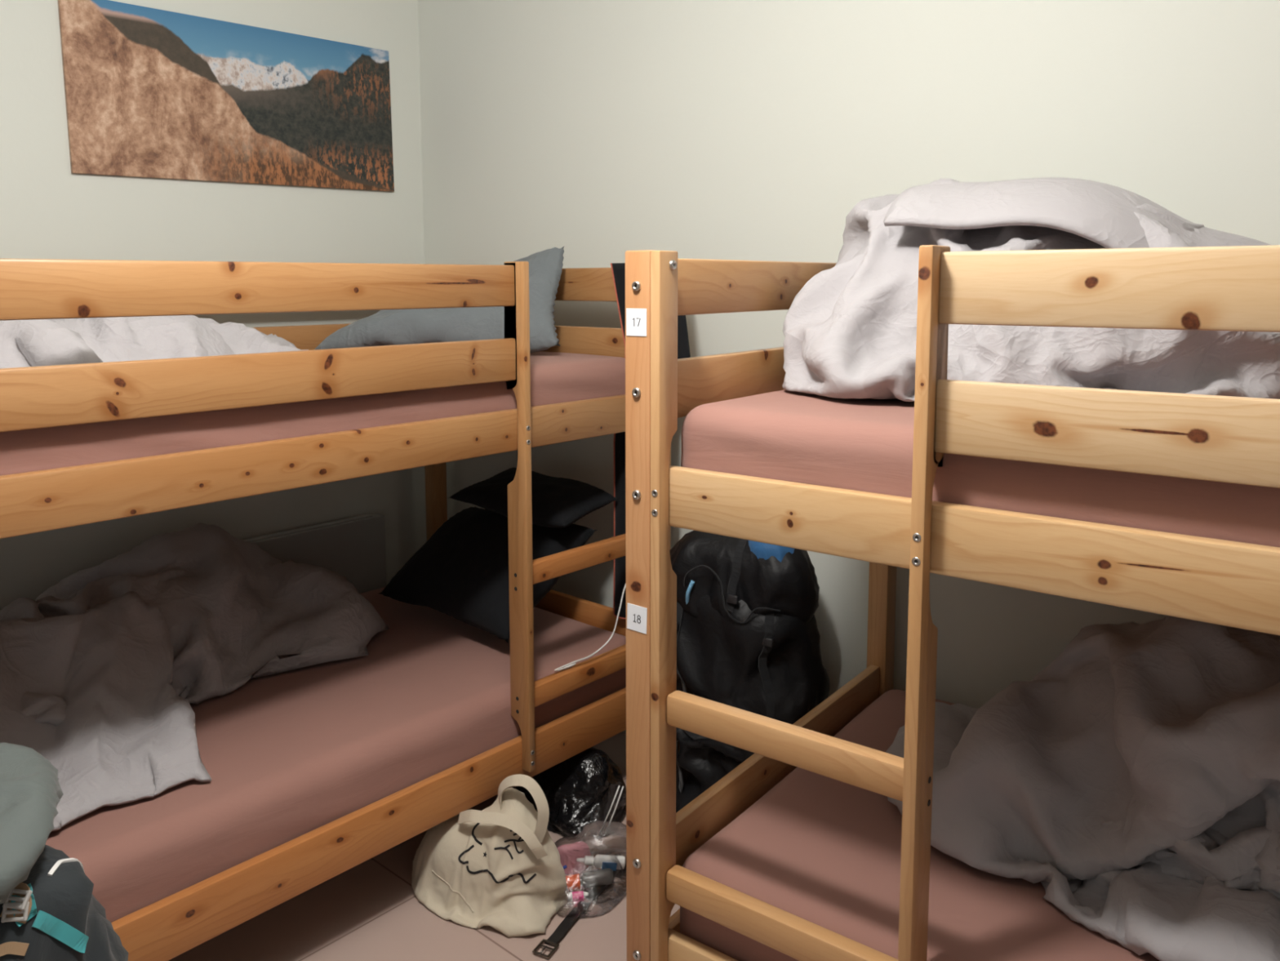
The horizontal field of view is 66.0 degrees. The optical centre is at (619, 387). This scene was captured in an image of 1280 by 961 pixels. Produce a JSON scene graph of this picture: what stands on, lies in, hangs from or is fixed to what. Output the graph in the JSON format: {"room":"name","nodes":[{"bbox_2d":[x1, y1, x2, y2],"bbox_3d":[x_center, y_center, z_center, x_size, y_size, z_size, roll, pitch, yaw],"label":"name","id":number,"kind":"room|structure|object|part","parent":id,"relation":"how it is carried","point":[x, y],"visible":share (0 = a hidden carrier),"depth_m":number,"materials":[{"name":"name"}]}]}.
{"room":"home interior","nodes":[
{"label":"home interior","id":0,"kind":"room"},
{"bbox_2d":[0,0,426,610],"bbox_3d":[-2.411,-0.040,1.841,0.120,2.620,5.200,5,8,42],"label":"wall","id":1,"kind":"structure","parent":0,"point":[48,211],"depth_m":3.00,"materials":[{"name":"white paint"}]},
{"bbox_2d":[57,0,394,191],"bbox_3d":[-1.148,-0.875,3.047,0.012,0.477,1.045,5,9,42],"label":"poster","id":2,"kind":"object","parent":1,"relation":"attached to","point":[150,92],"visible":1,"depth_m":2.97,"materials":[{"name":"paper"}]},
{"bbox_2d":[242,513,386,593],"bbox_3d":[-1.118,0.711,3.203,0.076,0.485,0.810,5,8,42],"label":"wall heater","id":3,"kind":"object","parent":1,"relation":"attached to","point":[353,548],"visible":0.28,"depth_m":3.33,"materials":[{"name":"grey metal"}]},
{"bbox_2d":[242,514,372,542],"bbox_3d":[-1.109,0.473,3.169,0.030,0.006,0.720,5,8,42],"label":"grille","id":4,"kind":"object","parent":3,"relation":"attached to","point":[334,526],"depth_m":3.26,"materials":[{"name":"grey metal"}]},
{"bbox_2d":[168,732,679,960],"bbox_3d":[-0.417,1.488,0.321,6.000,0.100,6.000,5,8,42],"label":"floor","id":5,"kind":"structure","parent":0,"point":[371,910],"depth_m":2.24,"materials":[{"name":"tile"}]},
{"bbox_2d":[0,742,128,960],"bbox_3d":[-0.910,0.928,1.400,0.420,0.779,0.476,0,6,5],"label":"backpack","id":6,"kind":"object","parent":5,"relation":"on","point":[50,911],"visible":1,"depth_m":1.35,"materials":[{"name":"grey fabric"}]},
{"bbox_3d":[-0.928,0.622,1.348,0.287,0.159,0.346,-3,7,-28],"label":"lid","id":7,"kind":"part","parent":6,"relation":"part of","materials":[{"name":"grey fabric"}]},
{"bbox_2d":[0,258,671,960],"bbox_3d":[-0.946,0.450,2.423,1.091,1.512,2.056,5,8,42],"label":"bunk bed","id":8,"kind":"object","parent":5,"relation":"on","point":[31,397],"visible":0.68,"depth_m":2.01,"materials":[{"name":"brown wood"}]},
{"bbox_3d":[-0.740,-0.186,1.831,0.022,0.098,1.472,5,8,42],"label":"guard rail","id":9,"kind":"part","parent":8,"relation":"part of","materials":[{"name":"brown wood"}]},
{"bbox_3d":[-0.740,-0.011,1.851,0.022,0.101,1.472,5,8,42],"label":"guard rail","id":10,"kind":"part","parent":8,"relation":"part of","materials":[{"name":"brown wood"}]},
{"bbox_3d":[-1.349,-0.103,2.713,0.022,0.101,1.976,5,8,42],"label":"guard rail","id":11,"kind":"part","parent":8,"relation":"part of","materials":[{"name":"brown wood"}]},
{"bbox_2d":[0,351,625,475],"bbox_3d":[-0.951,0.032,2.392,0.992,0.160,1.944,5,8,42],"label":"mattress","id":12,"kind":"object","parent":8,"relation":"on","point":[555,377],"visible":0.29,"depth_m":1.98,"materials":[{"name":"pink fabric"}]},
{"bbox_2d":[0,315,308,368],"bbox_3d":[-1.189,-0.113,2.103,0.996,0.188,1.349,5,8,42],"label":"duvet","id":13,"kind":"object","parent":12,"relation":"on","point":[63,341],"visible":0.5,"depth_m":1.98,"materials":[{"name":"white fabric"}]},
{"bbox_2d":[314,246,564,353],"bbox_3d":[-0.504,-0.255,2.830,0.664,0.308,0.586,5,8,42],"label":"pillow","id":14,"kind":"object","parent":12,"relation":"on","point":[412,326],"visible":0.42,"depth_m":2.78,"materials":[{"name":"grey fabric"}]},
{"bbox_2d":[45,586,626,922],"bbox_3d":[-0.949,0.858,2.482,0.991,0.198,1.944,5,8,42],"label":"mattress","id":15,"kind":"object","parent":8,"relation":"on","point":[287,755],"visible":0.36,"depth_m":2.26,"materials":[{"name":"pink fabric"}]},
{"bbox_2d":[0,522,389,831],"bbox_3d":[-1.219,0.619,2.209,0.916,0.336,1.749,5,8,42],"label":"duvet","id":16,"kind":"object","parent":15,"relation":"on","point":[101,672],"visible":0.98,"depth_m":2.35,"materials":[{"name":"grey fabric"}]},
{"bbox_2d":[378,506,596,642],"bbox_3d":[-0.409,0.525,2.957,0.634,0.288,0.342,5,8,42],"label":"pillow","id":17,"kind":"object","parent":15,"relation":"on","point":[460,572],"visible":0.79,"depth_m":2.85,"materials":[{"name":"black fabric"}]},
{"bbox_2d":[448,466,617,528],"bbox_3d":[-0.266,0.324,2.949,0.533,0.116,0.218,5,8,42],"label":"cushion","id":18,"kind":"object","parent":17,"relation":"on","point":[557,502],"visible":0.84,"depth_m":2.86,"materials":[{"name":"black fabric"}]},
{"bbox_3d":[-0.653,0.331,3.504,0.060,1.512,0.052,5,8,42],"label":"corner post","id":19,"kind":"part","parent":8,"relation":"part of","materials":[{"name":"brown wood"}]},
{"bbox_3d":[-0.246,0.328,2.425,0.074,1.269,0.020,5,8,42],"label":"ladder post","id":20,"kind":"part","parent":8,"relation":"part of","materials":[{"name":"brown wood"}]},
{"bbox_3d":[-0.271,0.692,3.195,0.970,0.104,0.026,5,8,42],"label":"rail","id":21,"kind":"part","parent":8,"relation":"part of","materials":[{"name":"brown wood"}]},
{"bbox_3d":[-0.273,-0.149,3.103,0.970,0.101,0.026,5,8,42],"label":"rail","id":22,"kind":"part","parent":8,"relation":"part of","materials":[{"name":"brown wood"}]},
{"bbox_3d":[-0.274,-0.324,3.084,0.970,0.098,0.026,5,8,42],"label":"rail","id":23,"kind":"part","parent":8,"relation":"part of","materials":[{"name":"brown wood"}]},
{"bbox_2d":[554,582,626,671],"bbox_3d":[-0.056,0.625,2.656,0.036,0.216,0.312,5,8,42],"label":"charging cable","id":24,"kind":"object","parent":8,"relation":"on","point":[573,663],"visible":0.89,"depth_m":2.64,"materials":[{"name":"white plastic"}]},
{"bbox_2d":[610,262,690,619],"bbox_3d":[0.084,0.168,2.766,0.285,1.033,0.026,5,8,42],"label":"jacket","id":25,"kind":"object","parent":8,"relation":"hanging from","point":[618,269],"visible":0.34,"depth_m":2.85,"materials":[{"name":"black fabric"}]},
{"bbox_3d":[0.109,0.404,2.815,0.060,1.512,0.052,5,8,42],"label":"corner post","id":26,"kind":"part","parent":8,"relation":"part of","materials":[{"name":"brown wood"}]},
{"bbox_2d":[411,773,568,937],"bbox_3d":[-0.322,1.050,2.341,0.408,0.328,0.245,3,7,25],"label":"tote bag","id":27,"kind":"object","parent":5,"relation":"on","point":[499,866],"visible":0.98,"depth_m":2.27,"materials":[{"name":"fabric"}]},
{"bbox_2d":[457,822,536,883],"bbox_3d":[-0.282,1.067,2.268,0.181,0.122,0.060,3,7,25],"label":"print","id":28,"kind":"object","parent":27,"relation":"attached to","point":[488,852],"depth_m":2.26,"materials":[{"name":"black paint"}]},
{"bbox_3d":[-0.277,1.018,2.262,0.237,0.094,0.041,3,7,25],"label":"handle","id":29,"kind":"part","parent":27,"relation":"part of","materials":[{"name":"fabric"}]},
{"bbox_3d":[-0.229,0.967,2.278,0.145,0.150,0.027,3,7,30],"label":"handle","id":30,"kind":"part","parent":27,"relation":"part of","materials":[{"name":"fabric"}]},
{"bbox_2d":[515,746,626,839],"bbox_3d":[-0.124,1.079,2.742,0.343,0.184,0.274,5,8,42],"label":"bag","id":31,"kind":"object","parent":5,"relation":"on","point":[579,790],"visible":0.69,"depth_m":2.65,"materials":[{"name":"black plastic"}]},
{"bbox_2d":[532,858,626,958],"bbox_3d":[-0.052,1.209,2.359,0.043,0.015,0.503,3,7,28],"label":"belt","id":32,"kind":"object","parent":5,"relation":"on","point":[575,913],"visible":0.71,"depth_m":2.25,"materials":[{"name":"black leather"}]},
{"bbox_2d":[554,785,626,918],"bbox_3d":[-0.067,1.102,2.393,0.276,0.214,0.278,0,6,0],"label":"bag","id":33,"kind":"object","parent":5,"relation":"on","point":[607,827],"visible":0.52,"depth_m":2.46,"materials":[{"name":"clear plastic"}]},
{"bbox_2d":[556,840,591,873],"bbox_3d":[-0.119,1.174,2.456,0.098,0.092,0.036,0,6,0],"label":"pouch","id":34,"kind":"object","parent":33,"relation":"in","point":[574,866],"visible":0.67,"depth_m":2.44,"materials":[{"name":"pink fabric"}]},
{"bbox_2d":[567,890,588,900],"bbox_3d":[-0.105,1.207,2.343,0.064,0.018,0.018,-1,6,-9],"label":"tube","id":35,"kind":"object","parent":33,"relation":"in","point":[580,894],"visible":0.82,"depth_m":2.34,"materials":[{"name":"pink plastic"}]},
{"bbox_2d":[565,867,613,890],"bbox_3d":[-0.073,1.189,2.384,0.120,0.045,0.035,-1,6,-7],"label":"bottle","id":36,"kind":"object","parent":33,"relation":"in","point":[605,876],"visible":0.83,"depth_m":2.37,"materials":[{"name":"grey plastic"}]},
{"bbox_2d":[576,853,625,871],"bbox_3d":[-0.044,1.162,2.411,0.120,0.043,0.030,0,6,-3],"label":"bottle","id":37,"kind":"object","parent":33,"relation":"in","point":[599,860],"visible":0.97,"depth_m":2.40,"materials":[{"name":"white plastic"}]},
{"bbox_3d":[-0.024,1.167,2.402,0.036,0.028,0.001,5,26,-3],"label":"label panel","id":38,"kind":"part","parent":37,"relation":"part of","materials":[{"name":"blue paper"}]},
{"bbox_2d":[669,530,830,812],"bbox_3d":[0.331,0.765,2.647,0.483,0.824,0.387,4,8,35],"label":"backpack","id":39,"kind":"object","parent":5,"relation":"on","point":[748,634],"visible":0.62,"depth_m":2.53,"materials":[{"name":"black fabric"}]},
{"bbox_3d":[0.275,0.527,2.524,0.284,0.135,0.050,4,8,35],"label":"elastic cord","id":40,"kind":"part","parent":39,"relation":"part of","materials":[{"name":"black fabric"}]},
{"bbox_3d":[0.324,0.511,2.629,0.459,0.299,0.232,4,8,35],"label":"lid","id":41,"kind":"part","parent":39,"relation":"part of","materials":[{"name":"black fabric"}]},
{"bbox_2d":[625,244,1279,960],"bbox_3d":[1.156,0.543,1.507,2.056,1.512,1.095,5,8,37],"label":"bunk bed","id":42,"kind":"object","parent":5,"relation":"on","point":[1230,439],"visible":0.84,"depth_m":1.40,"materials":[{"name":"brown wood"}]},
{"bbox_3d":[0.049,0.525,1.709,0.052,1.512,0.060,5,8,37],"label":"corner post","id":43,"kind":"part","parent":42,"relation":"part of","materials":[{"name":"brown wood"}]},
{"bbox_3d":[0.364,0.989,2.171,0.026,0.082,0.970,5,8,37],"label":"rail","id":44,"kind":"part","parent":42,"relation":"part of","materials":[{"name":"brown wood"}]},
{"bbox_3d":[0.361,-0.037,2.059,0.026,0.101,0.970,5,8,37],"label":"rail","id":45,"kind":"part","parent":42,"relation":"part of","materials":[{"name":"brown wood"}]},
{"bbox_3d":[0.360,-0.212,2.040,0.026,0.098,0.970,5,8,37],"label":"rail","id":46,"kind":"part","parent":42,"relation":"part of","materials":[{"name":"brown wood"}]},
{"bbox_3d":[0.363,0.804,2.151,0.026,0.104,0.970,5,8,37],"label":"rail","id":47,"kind":"part","parent":42,"relation":"part of","materials":[{"name":"brown wood"}]},
{"bbox_3d":[0.676,0.434,2.522,0.052,1.512,0.060,5,8,37],"label":"corner post","id":48,"kind":"part","parent":42,"relation":"part of","materials":[{"name":"brown wood"}]},
{"bbox_2d":[680,688,1159,960],"bbox_3d":[1.160,0.951,1.569,1.944,0.199,0.990,5,8,37],"label":"mattress","id":49,"kind":"object","parent":42,"relation":"on","point":[824,851],"visible":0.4,"depth_m":1.70,"materials":[{"name":"pink fabric"}]},
{"bbox_2d":[884,615,1279,960],"bbox_3d":[1.317,0.603,1.446,1.928,0.517,0.936,5,8,37],"label":"duvet","id":50,"kind":"object","parent":49,"relation":"on","point":[1135,777],"visible":0.97,"depth_m":1.63,"materials":[{"name":"grey fabric"}]},
{"bbox_3d":[0.433,0.437,1.412,0.020,1.269,0.074,5,8,37],"label":"ladder post","id":51,"kind":"part","parent":42,"relation":"part of","materials":[{"name":"brown wood"}]},
{"bbox_2d":[680,389,1279,546],"bbox_3d":[1.157,0.125,1.478,1.944,0.161,0.991,5,8,37],"label":"mattress","id":52,"kind":"object","parent":42,"relation":"on","point":[857,444],"visible":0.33,"depth_m":1.43,"materials":[{"name":"pink fabric"}]},
{"bbox_2d":[782,177,1279,401],"bbox_3d":[0.809,-0.197,1.836,0.870,0.401,0.792,5,8,37],"label":"duvet","id":53,"kind":"object","parent":52,"relation":"on","point":[850,331],"visible":0.56,"depth_m":1.69,"materials":[{"name":"white fabric"}]},
{"bbox_3d":[1.027,0.086,0.920,1.512,0.101,0.022,5,8,37],"label":"guard rail","id":54,"kind":"part","parent":42,"relation":"part of","materials":[{"name":"brown wood"}]},
{"bbox_3d":[1.027,-0.090,0.901,1.512,0.098,0.022,5,8,37],"label":"guard rail","id":55,"kind":"part","parent":42,"relation":"part of","materials":[{"name":"brown wood"}]},
{"bbox_2d":[417,0,1279,741],"bbox_3d":[1.311,-0.084,2.145,5.200,2.620,0.122,5,8,37],"label":"wall","id":56,"kind":"structure","parent":0,"point":[599,131],"depth_m":2.65,"materials":[{"name":"white paint"}]}
]}

